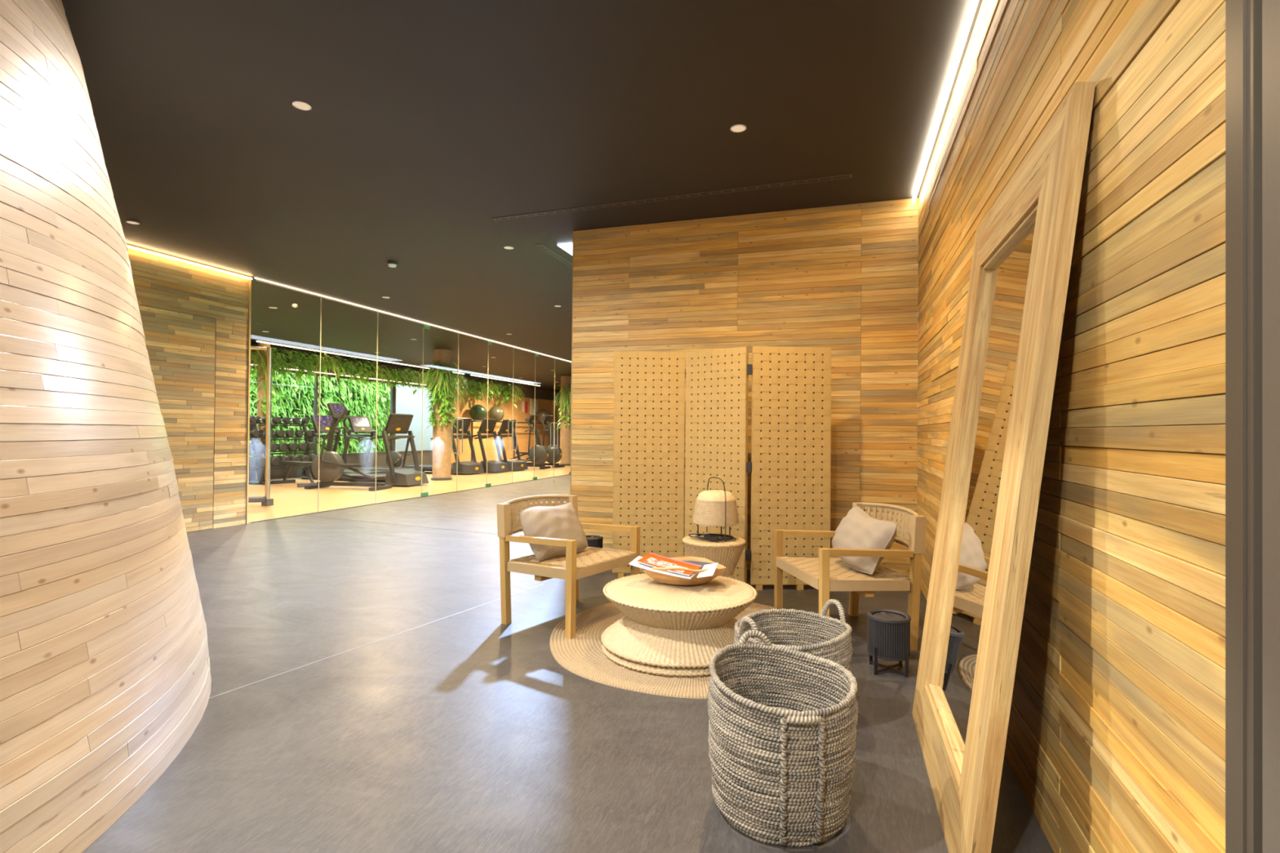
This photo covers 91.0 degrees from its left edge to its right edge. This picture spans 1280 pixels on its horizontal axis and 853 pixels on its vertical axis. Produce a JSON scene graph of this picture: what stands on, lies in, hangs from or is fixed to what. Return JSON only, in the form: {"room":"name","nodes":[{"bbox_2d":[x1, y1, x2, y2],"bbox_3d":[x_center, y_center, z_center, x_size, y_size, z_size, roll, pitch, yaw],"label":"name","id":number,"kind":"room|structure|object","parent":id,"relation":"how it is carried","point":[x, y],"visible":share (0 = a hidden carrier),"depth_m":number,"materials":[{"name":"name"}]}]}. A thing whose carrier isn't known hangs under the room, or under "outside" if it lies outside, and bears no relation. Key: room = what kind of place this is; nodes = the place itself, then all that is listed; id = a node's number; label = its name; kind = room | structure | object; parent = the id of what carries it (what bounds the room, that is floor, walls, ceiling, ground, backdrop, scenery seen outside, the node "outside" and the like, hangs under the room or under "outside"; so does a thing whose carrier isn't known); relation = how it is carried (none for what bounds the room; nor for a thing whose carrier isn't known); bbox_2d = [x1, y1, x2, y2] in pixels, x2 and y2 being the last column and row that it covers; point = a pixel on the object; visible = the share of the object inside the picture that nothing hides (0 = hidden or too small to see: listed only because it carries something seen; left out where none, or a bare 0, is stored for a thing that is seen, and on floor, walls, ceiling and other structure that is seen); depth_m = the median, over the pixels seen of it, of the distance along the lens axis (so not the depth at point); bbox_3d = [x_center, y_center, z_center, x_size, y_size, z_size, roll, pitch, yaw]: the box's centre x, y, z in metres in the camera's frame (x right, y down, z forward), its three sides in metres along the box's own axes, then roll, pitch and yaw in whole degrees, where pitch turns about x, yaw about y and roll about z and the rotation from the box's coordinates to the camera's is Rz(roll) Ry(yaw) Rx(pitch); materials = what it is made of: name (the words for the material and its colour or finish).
{"room":"spa lobby","nodes":[
{"label":"spa lobby","id":0,"kind":"room"},
{"bbox_2d":[0,0,211,852],"bbox_3d":[-4.083,-0.369,1.401,5.217,2.999,5.217,0,-1,18],"label":"wall","id":1,"kind":"structure","parent":0,"point":[105,678],"depth_m":1.93,"materials":[{"name":"brown wood"}]},
{"bbox_2d":[126,244,251,528],"bbox_3d":[-6.332,-0.375,3.002,0.187,3.000,9.821,0,-1,18],"label":"wall","id":2,"kind":"structure","parent":0,"point":[162,282],"depth_m":7.33,"materials":[{"name":"brown wood"}]},
{"bbox_2d":[139,305,215,532],"bbox_3d":[-5.025,-0.037,6.845,0.012,2.412,0.824,0,-1,18],"label":"door","id":3,"kind":"structure","parent":2,"relation":"in","point":[180,347],"depth_m":6.95,"materials":[{"name":"brown wood"}]},
{"bbox_2d":[248,368,432,457],"bbox_3d":[-9.335,-0.660,19.175,0.200,3.800,21.600,0,-1,18],"label":"wall","id":4,"kind":"structure","parent":0,"point":[407,404],"depth_m":21.73,"materials":[{"name":"plant"}]},
{"bbox_2d":[248,451,432,480],"bbox_3d":[-8.268,0.971,14.771,0.160,0.480,11.500,0,-1,18],"label":"sill","id":5,"kind":"structure","parent":4,"relation":"attached to","point":[427,457],"depth_m":17.30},
{"bbox_2d":[250,365,432,457],"bbox_3d":[-8.204,-0.289,14.786,0.080,2.050,11.440,0,-1,18],"label":"window","id":6,"kind":"structure","parent":4,"relation":"in","point":[393,390],"depth_m":16.59,"materials":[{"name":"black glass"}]},
{"bbox_2d":[250,343,560,401],"bbox_3d":[-6.310,-1.482,20.735,0.220,0.480,24.200,0,-1,18],"label":"wall header","id":7,"kind":"structure","parent":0,"point":[540,393],"depth_m":21.18,"materials":[{"name":"paint"}]},
{"bbox_2d":[249,345,288,378],"bbox_3d":[-8.313,-1.295,13.502,1.266,0.908,1.392,0,0,5],"label":"trailing plant","id":8,"kind":"object","parent":7,"relation":"attached to","point":[252,351],"visible":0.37,"depth_m":13.38,"materials":[{"name":"green plant"}]},
{"bbox_2d":[250,347,305,382],"bbox_3d":[-8.116,-1.360,14.092,1.093,0.959,1.292,0,-1,15],"label":"trailing plant","id":9,"kind":"object","parent":7,"relation":"attached to","point":[281,355],"visible":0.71,"depth_m":14.02,"materials":[{"name":"green plant"}]},
{"bbox_2d":[271,348,328,388],"bbox_3d":[-7.919,-1.354,14.692,1.217,0.920,1.257,1,-1,-28],"label":"trailing plant","id":10,"kind":"object","parent":7,"relation":"attached to","point":[307,366],"visible":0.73,"depth_m":14.53,"materials":[{"name":"green plant"}]},
{"bbox_2d":[296,351,345,385],"bbox_3d":[-7.722,-1.384,15.275,1.136,0.876,1.308,1,0,-6],"label":"trailing plant","id":11,"kind":"object","parent":7,"relation":"attached to","point":[324,355],"visible":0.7,"depth_m":15.14,"materials":[{"name":"green plant"}]},
{"bbox_2d":[323,355,360,381],"bbox_3d":[-7.490,-1.444,15.899,0.927,0.658,0.913,0,-1,43],"label":"trailing plant","id":12,"kind":"object","parent":7,"relation":"attached to","point":[345,363],"visible":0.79,"depth_m":15.86,"materials":[{"name":"green plant"}]},
{"bbox_2d":[339,357,379,390],"bbox_3d":[-7.316,-1.339,16.448,1.097,0.965,1.126,0,-1,40],"label":"trailing plant","id":13,"kind":"object","parent":7,"relation":"attached to","point":[365,365],"visible":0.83,"depth_m":16.40,"materials":[{"name":"green plant"}]},
{"bbox_2d":[359,364,396,392],"bbox_3d":[-7.111,-1.269,17.046,1.028,0.813,1.212,1,-1,-15],"label":"trailing plant","id":14,"kind":"object","parent":7,"relation":"attached to","point":[380,370],"visible":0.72,"depth_m":16.97,"materials":[{"name":"green plant"}]},
{"bbox_2d":[369,364,411,395],"bbox_3d":[-6.955,-1.260,17.615,1.214,1.098,1.085,0,-1,11],"label":"trailing plant","id":15,"kind":"object","parent":7,"relation":"attached to","point":[393,373],"visible":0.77,"depth_m":17.57,"materials":[{"name":"green plant"}]},
{"bbox_2d":[387,367,426,388],"bbox_3d":[-6.800,-1.454,18.206,0.917,0.724,1.180,0,-1,41],"label":"trailing plant","id":16,"kind":"object","parent":7,"relation":"attached to","point":[411,373],"visible":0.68,"depth_m":18.18,"materials":[{"name":"green plant"}]},
{"bbox_2d":[406,370,432,398],"bbox_3d":[-6.546,-1.222,18.836,1.211,0.951,1.292,0,-1,14],"label":"trailing plant","id":17,"kind":"object","parent":7,"relation":"attached to","point":[420,372],"visible":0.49,"depth_m":18.59,"materials":[{"name":"green plant"}]},
{"bbox_2d":[452,373,471,396],"bbox_3d":[-5.990,-1.332,20.564,1.036,0.871,1.045,0,-1,14],"label":"trailing plant","id":18,"kind":"object","parent":7,"relation":"attached to","point":[461,377],"visible":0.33,"depth_m":20.52,"materials":[{"name":"green plant"}]},
{"bbox_2d":[456,378,479,400],"bbox_3d":[-5.860,-1.271,21.201,0.903,0.854,0.949,1,-1,-24],"label":"trailing plant","id":19,"kind":"object","parent":7,"relation":"attached to","point":[468,384],"visible":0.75,"depth_m":21.14,"materials":[{"name":"green plant"}]},
{"bbox_2d":[463,378,496,400],"bbox_3d":[-5.613,-1.213,21.711,1.173,0.915,1.251,0,-1,29],"label":"trailing plant","id":20,"kind":"object","parent":7,"relation":"attached to","point":[481,385],"visible":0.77,"depth_m":21.71,"materials":[{"name":"green plant"}]},
{"bbox_2d":[479,380,500,399],"bbox_3d":[-5.447,-1.318,22.376,1.024,0.954,0.940,0,-1,26],"label":"trailing plant","id":21,"kind":"object","parent":7,"relation":"attached to","point":[491,381],"visible":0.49,"depth_m":22.22,"materials":[{"name":"green plant"}]},
{"bbox_2d":[488,383,506,399],"bbox_3d":[-5.236,-1.301,22.957,0.883,0.683,0.859,0,-1,13],"label":"trailing plant","id":22,"kind":"object","parent":7,"relation":"attached to","point":[499,385],"visible":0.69,"depth_m":22.90,"materials":[{"name":"green plant"}]},
{"bbox_2d":[488,382,522,408],"bbox_3d":[-5.070,-1.179,23.537,1.373,1.036,1.258,0,0,4],"label":"trailing plant","id":23,"kind":"object","parent":7,"relation":"attached to","point":[504,397],"visible":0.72,"depth_m":23.39,"materials":[{"name":"green plant"}]},
{"bbox_2d":[504,385,527,401],"bbox_3d":[-4.841,-1.289,24.111,1.125,0.812,1.020,0,-1,15],"label":"trailing plant","id":24,"kind":"object","parent":7,"relation":"attached to","point":[517,388],"visible":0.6,"depth_m":23.99,"materials":[{"name":"green plant"}]},
{"bbox_2d":[451,389,560,463],"bbox_3d":[-4.580,0.080,26.254,0.160,2.520,12.600,0,-1,18],"label":"wall","id":25,"kind":"structure","parent":0,"point":[548,405],"depth_m":24.07,"materials":[{"name":"brown wood"}]},
{"bbox_2d":[530,399,537,414],"bbox_3d":[-4.435,-0.778,26.375,0.030,0.720,0.620,0,-1,18],"label":"wall panel","id":26,"kind":"object","parent":25,"relation":"attached to","point":[534,404],"visible":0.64,"depth_m":26.35,"materials":[{"name":"white plastic"}]},
{"bbox_2d":[61,0,982,391],"bbox_3d":[-0.332,-1.797,13.255,15.950,0.120,35.000,0,-1,18],"label":"ceiling","id":27,"kind":"structure","parent":0,"point":[428,122],"depth_m":3.89,"materials":[{"name":"paint"}]},
{"bbox_2d":[126,244,252,279],"bbox_3d":[-5.061,-1.804,6.538,0.018,0.012,2.300,0,-1,18],"label":"led strip","id":28,"kind":"object","parent":27,"relation":"attached to","point":[130,246],"visible":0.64,"depth_m":6.87,"materials":[{"name":"white"}]},
{"bbox_2d":[292,101,311,110],"bbox_3d":[-1.929,-1.830,3.590,0.098,0.005,0.098,0,-1,18],"label":"recessed light","id":29,"kind":"object","parent":27,"relation":"in","point":[299,104],"visible":1,"depth_m":3.59,"materials":[{"name":"white plastic"}]},
{"bbox_2d":[256,340,464,374],"bbox_3d":[-6.880,-1.748,16.825,0.025,0.022,7.600,0,-1,18],"label":"led strip","id":30,"kind":"object","parent":27,"relation":"attached to","point":[256,340],"visible":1,"depth_m":15.29,"materials":[{"name":"white"}]},
{"bbox_2d":[254,277,569,361],"bbox_3d":[-1.719,-1.708,16.954,0.010,0.010,19.500,0,-1,18],"label":"led strip","id":31,"kind":"object","parent":27,"relation":"attached to","point":[255,277],"visible":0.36,"depth_m":9.84,"materials":[{"name":"white plastic"}]},
{"bbox_2d":[535,244,572,267],"bbox_3d":[-0.732,-1.790,7.082,0.062,0.006,1.800,0,-1,18],"label":"ceiling vent","id":32,"kind":"object","parent":27,"relation":"in","point":[540,246],"visible":0.42,"depth_m":6.56,"materials":[{"name":"brown metal"}]},
{"bbox_2d":[557,242,572,254],"bbox_3d":[0.619,-1.746,10.082,0.360,0.014,8.260,0,-1,18],"label":"ceiling light","id":33,"kind":"object","parent":27,"relation":"attached to","point":[567,247],"visible":0.14,"depth_m":6.25,"materials":[{"name":"white"}]},
{"bbox_2d":[492,173,852,220],"bbox_3d":[0.123,-1.801,4.995,2.959,0.006,0.063,0,-1,20],"label":"ceiling vent","id":34,"kind":"object","parent":27,"relation":"in","point":[846,175],"visible":1,"depth_m":4.92,"materials":[{"name":"brown metal"}]},
{"bbox_2d":[730,124,746,132],"bbox_3d":[0.596,-1.807,3.815,0.098,0.005,0.098,0,-1,18],"label":"recessed light","id":35,"kind":"object","parent":27,"relation":"in","point":[738,127],"visible":1,"depth_m":3.81,"materials":[{"name":"white plastic"}]},
{"bbox_2d":[911,0,978,201],"bbox_3d":[1.489,-1.781,2.903,0.024,0.012,4.200,0,-1,18],"label":"led strip","id":36,"kind":"object","parent":27,"relation":"attached to","point":[974,3],"visible":1,"depth_m":3.27,"materials":[{"name":"white"}]},
{"bbox_2d":[81,458,1053,852],"bbox_3d":[-1.520,1.302,13.601,19.190,0.108,35.000,0,-1,18],"label":"floor","id":37,"kind":"structure","parent":0,"point":[463,732],"depth_m":2.51,"materials":[{"name":"concrete"}]},
{"bbox_2d":[248,422,265,484],"bbox_3d":[-7.961,0.509,12.578,0.540,1.365,0.781,0,-1,18],"label":"dumbbell rack","id":38,"kind":"object","parent":37,"relation":"on","point":[259,470],"visible":0.27,"depth_m":12.88,"materials":[{"name":"metal"}]},
{"bbox_2d":[248,429,259,437],"bbox_3d":[-7.951,0.141,12.831,0.340,0.158,0.160,0,-1,18],"label":"dumbbell","id":39,"kind":"object","parent":38,"relation":"on","point":[254,433],"visible":0.6,"depth_m":12.76,"materials":[{"name":"black rubber"}]},
{"bbox_2d":[248,443,262,452],"bbox_3d":[-7.873,0.431,12.802,0.340,0.177,0.180,0,-1,18],"label":"dumbbell","id":40,"kind":"object","parent":38,"relation":"on","point":[256,447],"visible":0.66,"depth_m":12.73,"materials":[{"name":"black rubber"}]},
{"bbox_2d":[248,457,265,466],"bbox_3d":[-7.794,0.721,12.774,0.340,0.197,0.200,0,-1,18],"label":"dumbbell","id":41,"kind":"object","parent":38,"relation":"on","point":[260,461],"visible":0.6,"depth_m":12.70,"materials":[{"name":"black rubber"}]},
{"bbox_2d":[248,346,273,506],"bbox_3d":[-5.860,-0.005,9.236,0.859,2.360,0.155,1,-1,-24],"label":"rig","id":42,"kind":"object","parent":37,"relation":"on","point":[265,500],"visible":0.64,"depth_m":9.35,"materials":[{"name":"metal"}]},
{"bbox_2d":[261,498,273,506],"bbox_3d":[-5.549,1.129,9.371,0.110,0.100,0.110,0,-1,18],"label":"socket","id":43,"kind":"object","parent":42,"relation":"attached to","point":[265,502],"depth_m":9.33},
{"bbox_2d":[249,342,285,480],"bbox_3d":[-8.177,-0.298,13.600,1.030,2.997,0.972,0,0,1],"label":"round column","id":44,"kind":"structure","parent":37,"relation":"on","point":[260,385],"depth_m":13.48,"materials":[{"name":"brown wood"}]},
{"bbox_2d":[252,421,318,484],"bbox_3d":[-7.664,0.521,13.669,0.540,1.365,1.341,0,-1,18],"label":"dumbbell rack","id":45,"kind":"object","parent":37,"relation":"on","point":[306,439],"visible":0.52,"depth_m":13.68,"materials":[{"name":"metal"}]},
{"bbox_2d":[262,456,279,466],"bbox_3d":[-7.726,0.725,13.149,0.340,0.197,0.200,0,-1,18],"label":"dumbbell","id":46,"kind":"object","parent":45,"relation":"on","point":[275,460],"visible":0.46,"depth_m":13.07,"materials":[{"name":"black rubber"}]},
{"bbox_2d":[271,429,283,437],"bbox_3d":[-7.805,0.147,13.450,0.340,0.158,0.160,0,-1,18],"label":"dumbbell","id":47,"kind":"object","parent":45,"relation":"on","point":[278,433],"visible":0.64,"depth_m":13.38,"materials":[{"name":"black rubber"}]},
{"bbox_2d":[271,442,287,451],"bbox_3d":[-7.727,0.438,13.421,0.340,0.177,0.180,0,-1,18],"label":"dumbbell","id":48,"kind":"object","parent":45,"relation":"on","point":[281,446],"visible":0.62,"depth_m":13.35,"materials":[{"name":"black rubber"}]},
{"bbox_2d":[280,442,297,451],"bbox_3d":[-7.649,0.440,13.665,0.340,0.177,0.180,0,-1,18],"label":"dumbbell","id":49,"kind":"object","parent":45,"relation":"on","point":[292,446],"visible":0.6,"depth_m":13.59,"materials":[{"name":"black rubber"}]},
{"bbox_2d":[293,442,306,450],"bbox_3d":[-7.571,0.443,13.909,0.340,0.177,0.180,0,-1,18],"label":"dumbbell","id":50,"kind":"object","parent":45,"relation":"on","point":[301,446],"visible":0.57,"depth_m":13.83,"materials":[{"name":"black rubber"}]},
{"bbox_2d":[271,460,316,487],"bbox_3d":[-7.001,0.960,12.895,1.200,0.475,0.620,0,-1,33],"label":"weight bench","id":51,"kind":"object","parent":37,"relation":"on","point":[305,464],"visible":0.93,"depth_m":12.79,"materials":[{"name":"black metal"}]},
{"bbox_2d":[295,414,386,477],"bbox_3d":[-6.907,0.474,14.603,2.030,1.476,0.890,0,-1,18],"label":"treadmill","id":52,"kind":"object","parent":37,"relation":"on","point":[325,420],"visible":0.54,"depth_m":14.58,"materials":[{"name":"black plastic"}]},
{"bbox_2d":[295,466,311,477],"bbox_3d":[-7.640,1.033,14.832,0.500,0.290,0.800,0,-1,18],"label":"hood","id":53,"kind":"object","parent":52,"relation":"attached to","point":[301,472],"depth_m":14.49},
{"bbox_2d":[304,403,391,490],"bbox_3d":[-5.626,0.376,12.150,1.473,1.642,0.620,0,0,10],"label":"trainer","id":54,"kind":"object","parent":37,"relation":"on","point":[331,465],"visible":0.98,"depth_m":12.12,"materials":[{"name":"black plastic"}]},
{"bbox_2d":[208,583,543,698],"bbox_3d":[-1.355,1.171,3.572,0.006,0.001,2.646,0,-1,28],"label":"trim","id":55,"kind":"structure","parent":37,"relation":"in","point":[543,584],"depth_m":3.27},
{"bbox_2d":[342,416,421,471],"bbox_3d":[-6.556,0.487,15.698,2.030,1.476,0.890,0,-1,18],"label":"treadmill","id":56,"kind":"object","parent":37,"relation":"on","point":[357,424],"visible":0.59,"depth_m":15.79,"materials":[{"name":"black plastic"}]},
{"bbox_2d":[344,462,370,469],"bbox_3d":[-7.289,1.046,15.927,0.500,0.290,0.800,0,-1,18],"label":"hood","id":57,"kind":"object","parent":56,"relation":"attached to","point":[365,464],"depth_m":15.96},
{"bbox_2d":[336,413,428,485],"bbox_3d":[-5.496,0.474,13.205,2.030,1.476,0.890,0,-1,18],"label":"treadmill","id":58,"kind":"object","parent":37,"relation":"on","point":[396,423],"visible":0.91,"depth_m":12.88,"materials":[{"name":"black plastic"}]},
{"bbox_2d":[385,468,428,485],"bbox_3d":[-4.773,1.041,12.967,0.500,0.290,0.800,0,-1,18],"label":"hood","id":59,"kind":"object","parent":58,"relation":"attached to","point":[409,477],"depth_m":12.67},
{"bbox_2d":[383,429,425,472],"bbox_3d":[-6.193,0.653,16.389,1.040,1.151,0.500,0,-1,18],"label":"exercise bike","id":60,"kind":"object","parent":37,"relation":"on","point":[397,459],"visible":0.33,"depth_m":16.39,"materials":[{"name":"black plastic"}]},
{"bbox_2d":[250,278,571,522],"bbox_3d":[-1.769,-0.217,16.971,0.132,2.999,19.546,0,-1,18],"label":"glass wall","id":61,"kind":"structure","parent":37,"relation":"on","point":[424,325],"depth_m":11.06,"materials":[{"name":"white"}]},
{"bbox_2d":[414,349,470,480],"bbox_3d":[-4.556,-0.260,14.536,1.302,2.997,1.310,0,-1,18],"label":"round column","id":62,"kind":"structure","parent":37,"relation":"on","point":[443,399],"depth_m":14.36,"materials":[{"name":"beige wood"}]},
{"bbox_2d":[404,417,484,474],"bbox_3d":[-5.204,0.507,16.735,2.030,1.476,0.890,0,-1,18],"label":"treadmill","id":63,"kind":"object","parent":37,"relation":"on","point":[464,467],"visible":0.75,"depth_m":16.46,"materials":[{"name":"black plastic"}]},
{"bbox_2d":[452,461,484,474],"bbox_3d":[-4.481,1.074,16.496,0.500,0.290,0.800,0,-1,18],"label":"hood","id":64,"kind":"object","parent":63,"relation":"attached to","point":[464,467],"depth_m":16.19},
{"bbox_2d":[431,418,509,472],"bbox_3d":[-4.691,0.518,17.515,2.030,1.476,0.890,0,-1,18],"label":"treadmill","id":65,"kind":"object","parent":37,"relation":"on","point":[495,466],"visible":0.83,"depth_m":17.15,"materials":[{"name":"black plastic"}]},
{"bbox_2d":[480,460,509,472],"bbox_3d":[-3.968,1.085,17.277,0.500,0.290,0.800,0,-1,18],"label":"hood","id":66,"kind":"object","parent":65,"relation":"attached to","point":[495,466],"depth_m":16.98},
{"bbox_2d":[476,418,528,470],"bbox_3d":[-4.321,0.528,18.342,2.030,1.476,0.890,0,-1,18],"label":"treadmill","id":67,"kind":"object","parent":37,"relation":"on","point":[517,464],"visible":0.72,"depth_m":17.97,"materials":[{"name":"black plastic"}]},
{"bbox_2d":[502,458,528,470],"bbox_3d":[-3.598,1.095,18.103,0.500,0.290,0.800,0,-1,18],"label":"hood","id":68,"kind":"object","parent":67,"relation":"attached to","point":[517,464],"depth_m":17.89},
{"bbox_2d":[471,420,553,462],"bbox_3d":[-4.785,0.567,24.214,0.400,1.497,6.200,0,-1,18],"label":"ball rack","id":69,"kind":"object","parent":37,"relation":"on","point":[472,421],"visible":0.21,"depth_m":22.86,"materials":[{"name":"metal"}]},
{"bbox_2d":[469,404,486,420],"bbox_3d":[-5.586,-0.470,21.699,0.580,0.581,0.580,0,-1,18],"label":"exercise ball","id":70,"kind":"object","parent":69,"relation":"on","point":[477,412],"visible":0.91,"depth_m":21.50,"materials":[{"name":"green rubber"}]},
{"bbox_2d":[488,405,504,421],"bbox_3d":[-5.220,-0.457,22.842,0.580,0.581,0.580,0,-1,18],"label":"exercise ball","id":71,"kind":"object","parent":69,"relation":"on","point":[496,412],"visible":0.82,"depth_m":22.63,"materials":[{"name":"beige rubber"}]},
{"bbox_2d":[536,408,550,422],"bbox_3d":[-4.074,-0.428,26.412,0.600,0.601,0.600,0,-1,18],"label":"exercise ball","id":72,"kind":"object","parent":69,"relation":"on","point":[541,413],"visible":0.65,"depth_m":26.19,"materials":[{"name":"brown rubber"}]},
{"bbox_2d":[508,414,550,469],"bbox_3d":[-3.512,0.455,19.288,1.473,1.642,0.620,0,-1,14],"label":"trainer","id":73,"kind":"object","parent":37,"relation":"on","point":[541,454],"visible":0.89,"depth_m":19.10,"materials":[{"name":"black plastic"}]},
{"bbox_2d":[520,415,564,467],"bbox_3d":[-3.172,0.465,20.182,1.473,1.642,0.620,0,-1,22],"label":"trainer","id":74,"kind":"object","parent":37,"relation":"on","point":[547,420],"visible":0.75,"depth_m":19.94,"materials":[{"name":"black plastic"}]},
{"bbox_2d":[552,375,571,466],"bbox_3d":[-2.480,-0.186,21.151,1.062,2.997,1.271,1,-1,-19],"label":"round column","id":75,"kind":"structure","parent":37,"relation":"on","point":[566,380],"depth_m":20.93,"materials":[{"name":"beige wood"}]},
{"bbox_2d":[586,535,603,547],"bbox_3d":[-0.408,1.057,5.244,0.200,0.274,0.200,0,0,6],"label":"drum","id":76,"kind":"object","parent":37,"relation":"on","point":[596,541],"visible":0.32,"depth_m":5.17,"materials":[{"name":"metal"}]},
{"bbox_2d":[549,602,837,698],"bbox_3d":[0.312,1.178,3.543,1.644,0.014,1.644,0,-1,21],"label":"round rug","id":77,"kind":"object","parent":37,"relation":"on","point":[583,655],"visible":0.17,"depth_m":3.12,"materials":[{"name":"wicker"}]},
{"bbox_2d":[496,494,639,639],"bbox_3d":[-0.454,0.817,3.914,0.650,0.730,0.682,0,-1,34],"label":"armchair","id":78,"kind":"object","parent":77,"relation":"on","point":[571,566],"visible":0.73,"depth_m":3.75,"materials":[{"name":"brown wood"}]},
{"bbox_2d":[520,501,587,561],"bbox_3d":[-0.529,0.648,3.933,0.216,0.311,0.509,0,-1,34],"label":"cushion","id":79,"kind":"object","parent":78,"relation":"on","point":[557,522],"visible":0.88,"depth_m":3.83,"materials":[{"name":"fabric"}]},
{"bbox_2d":[600,573,757,677],"bbox_3d":[0.208,1.006,3.325,0.827,0.338,0.826,1,-1,-35],"label":"coffee table","id":80,"kind":"object","parent":77,"relation":"on","point":[664,629],"visible":0.73,"depth_m":3.05,"materials":[{"name":"wicker"}]},
{"bbox_2d":[640,556,726,585],"bbox_3d":[0.229,0.777,3.361,0.470,0.117,0.314,0,0,2],"label":"wooden bowl","id":81,"kind":"object","parent":80,"relation":"on","point":[661,578],"visible":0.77,"depth_m":3.28,"materials":[{"name":"brown wood"}]},
{"bbox_2d":[629,555,695,579],"bbox_3d":[0.124,0.738,3.303,0.379,0.053,0.156,0,-1,28],"label":"magazine","id":82,"kind":"object","parent":81,"relation":"in","point":[634,562],"visible":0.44,"depth_m":3.27,"materials":[{"name":"white paper"}]},
{"bbox_2d":[637,552,702,576],"bbox_3d":[0.154,0.724,3.320,0.338,0.053,0.186,0,-1,32],"label":"magazine","id":83,"kind":"object","parent":82,"relation":"on","point":[653,560],"visible":0.96,"depth_m":3.33,"materials":[{"name":"orange paper"}]},
{"bbox_2d":[681,560,712,569],"bbox_3d":[0.286,0.757,3.424,0.287,0.026,0.121,0,-1,28],"label":"book","id":84,"kind":"object","parent":81,"relation":"in","point":[700,563],"visible":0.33,"depth_m":3.44,"materials":[{"name":"white paper"}]},
{"bbox_2d":[697,562,718,577],"bbox_3d":[0.352,0.738,3.237,0.081,0.050,0.186,0,-1,18],"label":"booklet","id":85,"kind":"object","parent":81,"relation":"in","point":[712,568],"visible":1,"depth_m":3.21,"materials":[{"name":"white paper"}]},
{"bbox_2d":[681,534,746,579],"bbox_3d":[0.493,0.971,4.211,0.446,0.446,0.444,1,-1,-12],"label":"side table","id":86,"kind":"object","parent":77,"relation":"on","point":[727,553],"visible":0.32,"depth_m":4.07,"materials":[{"name":"wicker"}]},
{"bbox_2d":[688,476,738,542],"bbox_3d":[0.497,0.542,4.216,0.330,0.402,0.316,0,-1,26],"label":"table lamp","id":87,"kind":"object","parent":86,"relation":"on","point":[713,508],"visible":1,"depth_m":4.10,"materials":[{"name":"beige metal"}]},
{"bbox_2d":[612,346,831,590],"bbox_3d":[0.598,0.303,4.825,1.650,1.790,0.242,0,-1,19],"label":"folding screen","id":88,"kind":"object","parent":37,"relation":"on","point":[789,467],"visible":0.83,"depth_m":4.74,"materials":[{"name":"wood"}]},
{"bbox_2d":[706,630,857,847],"bbox_3d":[0.431,0.935,1.935,0.450,0.474,0.453,0,-1,18],"label":"rope basket","id":89,"kind":"object","parent":37,"relation":"on","point":[796,796],"visible":1,"depth_m":1.77,"materials":[{"name":"fabric"}]},
{"bbox_2d":[733,599,853,711],"bbox_3d":[0.632,0.964,2.621,0.491,0.431,0.474,0,-1,18],"label":"rope basket","id":90,"kind":"object","parent":37,"relation":"on","point":[838,648],"visible":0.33,"depth_m":2.76,"materials":[{"name":"fabric"}]},
{"bbox_2d":[773,502,926,650],"bbox_3d":[1.208,0.828,3.650,0.650,0.730,0.682,1,0,-9],"label":"armchair","id":91,"kind":"object","parent":37,"relation":"on","point":[825,572],"visible":0.77,"depth_m":3.39,"materials":[{"name":"brown wood"}]},
{"bbox_2d":[831,505,897,574],"bbox_3d":[1.269,0.646,3.618,0.223,0.333,0.512,1,0,-9],"label":"cushion","id":92,"kind":"object","parent":91,"relation":"on","point":[857,530],"visible":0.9,"depth_m":3.50,"materials":[{"name":"fabric"}]},
{"bbox_2d":[866,608,911,677],"bbox_3d":[1.211,1.051,3.066,0.200,0.274,0.200,1,-1,-11],"label":"planter","id":93,"kind":"object","parent":37,"relation":"on","point":[888,633],"visible":1,"depth_m":3.00,"materials":[{"name":"metal"}]},
{"bbox_2d":[911,81,1095,852],"bbox_3d":[1.087,0.191,2.022,0.270,1.980,1.118,0,-1,18],"label":"leaning mirror","id":94,"kind":"object","parent":37,"relation":"on","point":[1024,244],"visible":1,"depth_m":1.80,"materials":[{"name":"brown wood"}]},
{"bbox_2d":[934,219,1035,759],"bbox_3d":[1.100,0.193,2.018,0.007,1.597,0.726,7,2,17],"label":"mirror glass","id":95,"kind":"object","parent":94,"relation":"attached to","point":[1007,280],"depth_m":2.02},
{"bbox_2d":[570,197,919,577],"bbox_3d":[0.804,-0.295,5.449,2.949,3.000,0.226,0,-1,18],"label":"wall","id":96,"kind":"structure","parent":0,"point":[844,278],"depth_m":5.23,"materials":[{"name":"brown wood"}]},
{"bbox_2d":[916,0,1225,852],"bbox_3d":[0.831,-0.338,0.435,0.195,3.000,9.309,0,-1,18],"label":"wall","id":97,"kind":"structure","parent":0,"point":[1115,743],"depth_m":1.35,"materials":[{"name":"brown wood"}]},
{"bbox_2d":[1225,0,1279,852],"bbox_3d":[0.719,-0.339,0.397,0.026,2.998,1.180,0,-1,18],"label":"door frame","id":98,"kind":"structure","parent":97,"relation":"in","point":[1252,27],"depth_m":0.89,"materials":[{"name":"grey metal"}]},
{"bbox_3d":[-8.131,1.297,18.872,2.300,0.100,21.000,0,-1,18],"label":"well","id":99,"kind":"object","parent":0,"visible":0},
{"bbox_2d":[248,368,399,457],"bbox_3d":[-9.962,-0.222,15.786,0.567,3.985,12.061,0,-1,18],"label":"foliage","id":100,"kind":"object","parent":99,"relation":"on","point":[295,386],"visible":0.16,"depth_m":18.78,"materials":[{"name":"plant"}]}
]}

